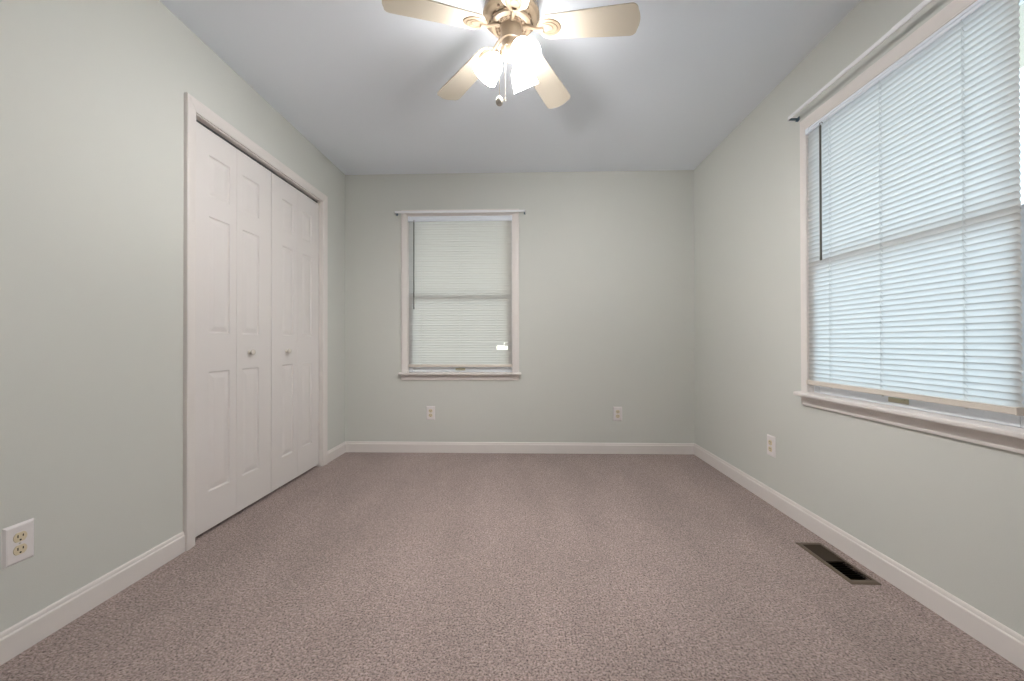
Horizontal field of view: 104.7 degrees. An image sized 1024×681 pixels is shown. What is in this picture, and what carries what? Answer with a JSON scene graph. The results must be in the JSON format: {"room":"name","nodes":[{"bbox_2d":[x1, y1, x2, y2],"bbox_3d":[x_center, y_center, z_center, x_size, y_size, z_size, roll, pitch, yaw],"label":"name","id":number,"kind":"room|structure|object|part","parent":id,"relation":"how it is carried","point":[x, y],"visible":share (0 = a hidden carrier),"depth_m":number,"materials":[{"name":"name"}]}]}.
{"room":"empty bedroom","nodes":[
{"label":"empty bedroom","id":0,"kind":"room"},
{"bbox_2d":[0,0,344,631],"bbox_3d":[-1.598,-0.253,1.140,0.120,2.440,4.925,0,0,2],"label":"wall","id":1,"kind":"structure","parent":0,"point":[92,91],"depth_m":1.46,"materials":[{"name":"paint"}]},
{"bbox_2d":[1,518,33,569],"bbox_3d":[-1.530,0.629,1.227,0.008,0.122,0.078,0,0,2],"label":"wall outlet","id":2,"kind":"object","parent":1,"relation":"attached to","point":[17,539],"visible":1,"depth_m":1.22,"materials":[{"name":"white plastic"}]},
{"bbox_2d":[13,543,26,555],"bbox_3d":[-1.527,0.649,1.227,0.002,0.029,0.034,0,0,2],"label":"receptacle","id":3,"kind":"object","parent":2,"relation":"attached to","point":[19,549],"depth_m":1.23,"materials":[{"name":"beige plastic"}]},
{"bbox_2d":[13,531,26,542],"bbox_3d":[-1.527,0.610,1.227,0.002,0.029,0.034,0,0,2],"label":"receptacle","id":4,"kind":"object","parent":2,"relation":"attached to","point":[18,536],"depth_m":1.23,"materials":[{"name":"beige plastic"}]},
{"bbox_2d":[0,531,184,665],"bbox_3d":[-1.553,0.917,0.304,0.013,0.092,3.028,0,0,2],"label":"baseboard","id":5,"kind":"structure","parent":1,"relation":"attached to","point":[26,633],"depth_m":1.39,"materials":[{"name":"paint"}]},
{"bbox_2d":[195,122,270,536],"bbox_3d":[-1.528,-0.055,2.191,0.067,2.020,0.600,0,0,2],"label":"door","id":6,"kind":"structure","parent":1,"relation":"in","point":[233,450],"depth_m":2.15,"materials":[{"name":"paint"}]},
{"bbox_3d":[-1.508,0.068,2.291,0.034,0.033,0.033,0,0,2],"label":"knob","id":7,"kind":"part","parent":6,"relation":"part of","materials":[{"name":"silver metal"}]},
{"bbox_2d":[183,92,327,550],"bbox_3d":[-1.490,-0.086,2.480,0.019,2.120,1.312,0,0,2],"label":"trim","id":8,"kind":"structure","parent":1,"relation":"attached to","point":[192,106],"depth_m":1.86,"materials":[{"name":"paint"}]},
{"bbox_2d":[196,120,316,202],"bbox_3d":[-1.544,-1.077,2.486,0.022,0.010,1.186,0,0,2],"label":"door track","id":9,"kind":"object","parent":1,"relation":"attached to","point":[196,120],"visible":0.36,"depth_m":2.31,"materials":[{"name":"grey metal"}]},
{"bbox_2d":[271,172,318,491],"bbox_3d":[-1.511,-0.052,2.783,0.067,2.020,0.576,0,0,2],"label":"door","id":10,"kind":"structure","parent":1,"relation":"in","point":[294,216],"depth_m":2.73,"materials":[{"name":"paint"}]},
{"bbox_2d":[328,442,345,462],"bbox_3d":[-1.468,0.932,3.302,0.013,0.092,0.343,0,0,2],"label":"baseboard","id":11,"kind":"structure","parent":1,"relation":"attached to","point":[340,449],"depth_m":3.29,"materials":[{"name":"paint"}]},
{"bbox_2d":[159,0,860,174],"bbox_3d":[-0.337,-1.535,1.110,3.908,0.120,4.925,0,0,2],"label":"ceiling","id":12,"kind":"structure","parent":0,"point":[360,81],"depth_m":2.19,"materials":[{"name":"white paint"}]},
{"bbox_2d":[382,0,639,108],"bbox_3d":[0.011,-1.231,1.681,1.019,0.482,1.009,0,0,2],"label":"ceiling fan","id":13,"kind":"object","parent":12,"relation":"hanging from","point":[511,22],"visible":1,"depth_m":1.66,"materials":[{"name":"beige wood"}]},
{"bbox_3d":[-0.303,-1.310,1.574,0.411,0.059,0.135,0,0,-22],"label":"blade","id":14,"kind":"part","parent":13,"relation":"part of","materials":[{"name":"beige wood"}]},
{"bbox_3d":[-0.223,-1.308,1.951,0.135,0.059,0.411,0,0,-40],"label":"blade","id":15,"kind":"part","parent":13,"relation":"part of","materials":[{"name":"beige wood"}]},
{"bbox_3d":[-0.105,-1.182,1.718,0.128,0.133,0.120,0,0,2],"label":"lamp shade","id":16,"kind":"part","parent":13,"relation":"part of","materials":[{"name":"white glass"}]},
{"bbox_3d":[-0.045,-1.143,1.672,0.006,0.226,0.026,0,0,34],"label":"pull chain","id":17,"kind":"part","parent":13,"relation":"part of","materials":[{"name":"silver metal"}]},
{"bbox_3d":[0.022,-1.312,1.381,0.135,0.059,0.411,0,0,-7],"label":"blade","id":18,"kind":"part","parent":13,"relation":"part of","materials":[{"name":"beige"}]},
{"bbox_3d":[0.048,-1.194,1.629,0.058,0.076,0.066,0,0,2],"label":"bulb","id":19,"kind":"part","parent":13,"relation":"part of","materials":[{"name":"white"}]},
{"bbox_3d":[0.059,-1.182,1.793,0.123,0.133,0.127,0,0,2],"label":"lamp shade","id":20,"kind":"part","parent":13,"relation":"part of","materials":[{"name":"white glass"}]},
{"bbox_3d":[0.057,-1.183,1.616,0.123,0.133,0.127,0,0,2],"label":"lamp shade","id":21,"kind":"part","parent":13,"relation":"part of","materials":[{"name":"white glass"}]},
{"bbox_3d":[0.168,-1.309,1.986,0.135,0.059,0.411,0,0,29],"label":"blade","id":22,"kind":"part","parent":13,"relation":"part of","materials":[{"name":"beige wood"}]},
{"bbox_3d":[0.317,-1.311,1.639,0.411,0.059,0.135,0,0,14],"label":"blade","id":23,"kind":"part","parent":13,"relation":"part of","materials":[{"name":"beige wood"}]},
{"bbox_2d":[0,452,1023,680],"bbox_3d":[-0.332,1.015,1.097,3.908,0.100,4.925,0,0,2],"label":"floor","id":24,"kind":"structure","parent":0,"point":[361,566],"depth_m":1.51,"materials":[{"name":"carpet"}]},
{"bbox_2d":[796,542,881,584],"bbox_3d":[1.406,1.006,1.723,0.117,0.092,0.326,0,0,2],"label":"floor vent","id":25,"kind":"object","parent":24,"relation":"in","point":[819,551],"visible":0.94,"depth_m":1.71,"materials":[{"name":"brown metal"}]},
{"bbox_2d":[345,170,694,442],"bbox_3d":[0.049,-0.244,3.497,3.038,2.440,0.120,0,0,2],"label":"wall","id":26,"kind":"structure","parent":0,"point":[606,258],"depth_m":3.43,"materials":[{"name":"paint"}]},
{"bbox_2d":[426,406,434,419],"bbox_3d":[-0.711,0.633,3.450,0.078,0.122,0.008,0,0,2],"label":"wall outlet","id":27,"kind":"object","parent":26,"relation":"attached to","point":[430,410],"visible":1,"depth_m":3.45,"materials":[{"name":"white plastic"}]},
{"bbox_2d":[398,209,520,379],"bbox_3d":[-0.452,-0.398,3.502,1.065,1.488,0.200,0,0,2],"label":"window","id":28,"kind":"structure","parent":26,"relation":"in","point":[407,373],"depth_m":3.44,"materials":[{"name":"paint"}]},
{"bbox_2d":[408,215,511,367],"bbox_3d":[-0.454,-0.424,3.444,0.912,1.322,0.045,0,0,2],"label":"mini blind","id":29,"kind":"object","parent":28,"relation":"attached to","point":[460,267],"visible":1,"depth_m":3.45,"materials":[{"name":"white plastic"}]},
{"bbox_3d":[-0.792,-0.403,3.459,0.010,1.280,0.025,0,0,-23],"label":"ladder cord","id":30,"kind":"part","parent":29,"relation":"part of","materials":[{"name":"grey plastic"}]},
{"bbox_3d":[-0.457,-0.404,3.450,0.010,1.280,0.025,0,0,-23],"label":"ladder cord","id":31,"kind":"part","parent":29,"relation":"part of","materials":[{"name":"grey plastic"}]},
{"bbox_3d":[-0.452,0.220,3.447,0.904,0.022,0.022,0,0,2],"label":"rail","id":32,"kind":"part","parent":29,"relation":"part of","materials":[{"name":"white plastic"}]},
{"bbox_3d":[-0.134,-0.404,3.440,0.010,1.280,0.025,0,0,-23],"label":"ladder cord","id":33,"kind":"part","parent":29,"relation":"part of","materials":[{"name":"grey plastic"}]},
{"bbox_3d":[-0.452,-0.058,3.485,0.909,0.670,0.030,0,0,2],"label":"sash","id":34,"kind":"part","parent":28,"relation":"part of","materials":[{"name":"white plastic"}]},
{"bbox_2d":[394,210,525,215],"bbox_3d":[-0.449,-1.107,3.425,1.138,0.024,0.060,0,0,2],"label":"curtain rod","id":35,"kind":"object","parent":26,"relation":"attached to","point":[396,213],"visible":1,"depth_m":3.40,"materials":[{"name":"white metal"}]},
{"bbox_3d":[-0.611,-1.108,3.427,0.814,0.021,0.054,0,0,2],"label":"rail","id":36,"kind":"part","parent":35,"relation":"part of","materials":[{"name":"white metal"}]},
{"bbox_3d":[-0.068,-1.109,3.412,0.374,0.018,0.053,0,0,2],"label":"rail","id":37,"kind":"part","parent":35,"relation":"part of","materials":[{"name":"white metal"}]},
{"bbox_2d":[345,441,694,453],"bbox_3d":[0.049,0.930,3.424,3.038,0.092,0.013,0,0,2],"label":"baseboard","id":38,"kind":"structure","parent":26,"relation":"attached to","point":[351,446],"depth_m":3.42,"materials":[{"name":"paint"}]},
{"bbox_2d":[613,407,621,420],"bbox_3d":[0.911,0.632,3.404,0.078,0.122,0.008,0,0,2],"label":"wall outlet","id":39,"kind":"object","parent":26,"relation":"attached to","point":[617,411],"visible":1,"depth_m":3.40,"materials":[{"name":"white plastic"}]},
{"bbox_2d":[694,0,1023,635],"bbox_3d":[1.559,-0.258,1.050,0.120,2.440,4.925,0,0,2],"label":"wall","id":40,"kind":"structure","parent":0,"point":[949,511],"depth_m":2.10,"materials":[{"name":"paint"}]},
{"bbox_2d":[767,434,775,457],"bbox_3d":[1.533,0.624,2.342,0.008,0.122,0.078,0,0,2],"label":"wall outlet","id":41,"kind":"object","parent":40,"relation":"attached to","point":[771,442],"visible":1,"depth_m":2.33,"materials":[{"name":"white plastic"}]},
{"bbox_2d":[694,444,1023,670],"bbox_3d":[1.494,0.916,1.046,0.013,0.092,4.685,0,0,2],"label":"baseboard","id":42,"kind":"structure","parent":40,"relation":"attached to","point":[996,636],"depth_m":1.54,"materials":[{"name":"paint"}]},
{"bbox_2d":[788,0,931,121],"bbox_3d":[1.482,-1.182,1.570,0.060,0.024,1.092,0,0,2],"label":"curtain rod","id":43,"kind":"object","parent":40,"relation":"attached to","point":[924,3],"visible":1,"depth_m":1.63,"materials":[{"name":"white metal"}]},
{"bbox_3d":[1.486,-1.183,1.788,0.053,0.018,0.657,0,0,2],"label":"rail","id":44,"kind":"part","parent":43,"relation":"part of","materials":[{"name":"white metal"}]},
{"bbox_3d":[1.470,-1.186,1.267,0.054,0.021,0.485,0,0,2],"label":"rail","id":45,"kind":"part","parent":43,"relation":"part of","materials":[{"name":"white metal"}]},
{"bbox_2d":[793,0,1023,453],"bbox_3d":[1.564,-0.407,1.587,0.200,1.480,0.990,0,0,2],"label":"window","id":46,"kind":"structure","parent":40,"relation":"in","point":[1004,431],"depth_m":1.53,"materials":[{"name":"paint"}]},
{"bbox_3d":[1.505,-0.441,1.589,0.018,1.411,0.962,0,0,2],"label":"casing","id":47,"kind":"part","parent":46,"relation":"part of","materials":[{"name":"paint"}]},
{"bbox_2d":[805,0,1023,415],"bbox_3d":[1.507,-0.431,1.598,0.053,1.318,0.872,0,0,2],"label":"mini blind","id":48,"kind":"object","parent":46,"relation":"attached to","point":[915,282],"visible":1,"depth_m":1.43,"materials":[{"name":"white plastic"}]},
{"bbox_3d":[1.516,-0.417,1.880,0.025,1.292,0.009,0,0,-16],"label":"ladder cord","id":49,"kind":"part","parent":48,"relation":"part of","materials":[{"name":"white fabric"}]},
{"bbox_3d":[1.509,-0.418,1.613,0.025,1.292,0.009,0,0,-16],"label":"ladder cord","id":50,"kind":"part","parent":48,"relation":"part of","materials":[{"name":"white fabric"}]},
{"bbox_3d":[1.510,0.211,1.595,0.022,0.022,0.864,0,0,2],"label":"rail","id":51,"kind":"part","parent":48,"relation":"part of","materials":[{"name":"white plastic"}]},
{"bbox_3d":[1.500,-0.420,1.309,0.025,1.292,0.009,0,0,-16],"label":"ladder cord","id":52,"kind":"part","parent":48,"relation":"part of","materials":[{"name":"white fabric"}]},
{"bbox_3d":[1.549,-0.071,1.586,0.030,0.670,0.882,0,0,2],"label":"sash","id":53,"kind":"part","parent":46,"relation":"part of","materials":[{"name":"white plastic"}]}
]}

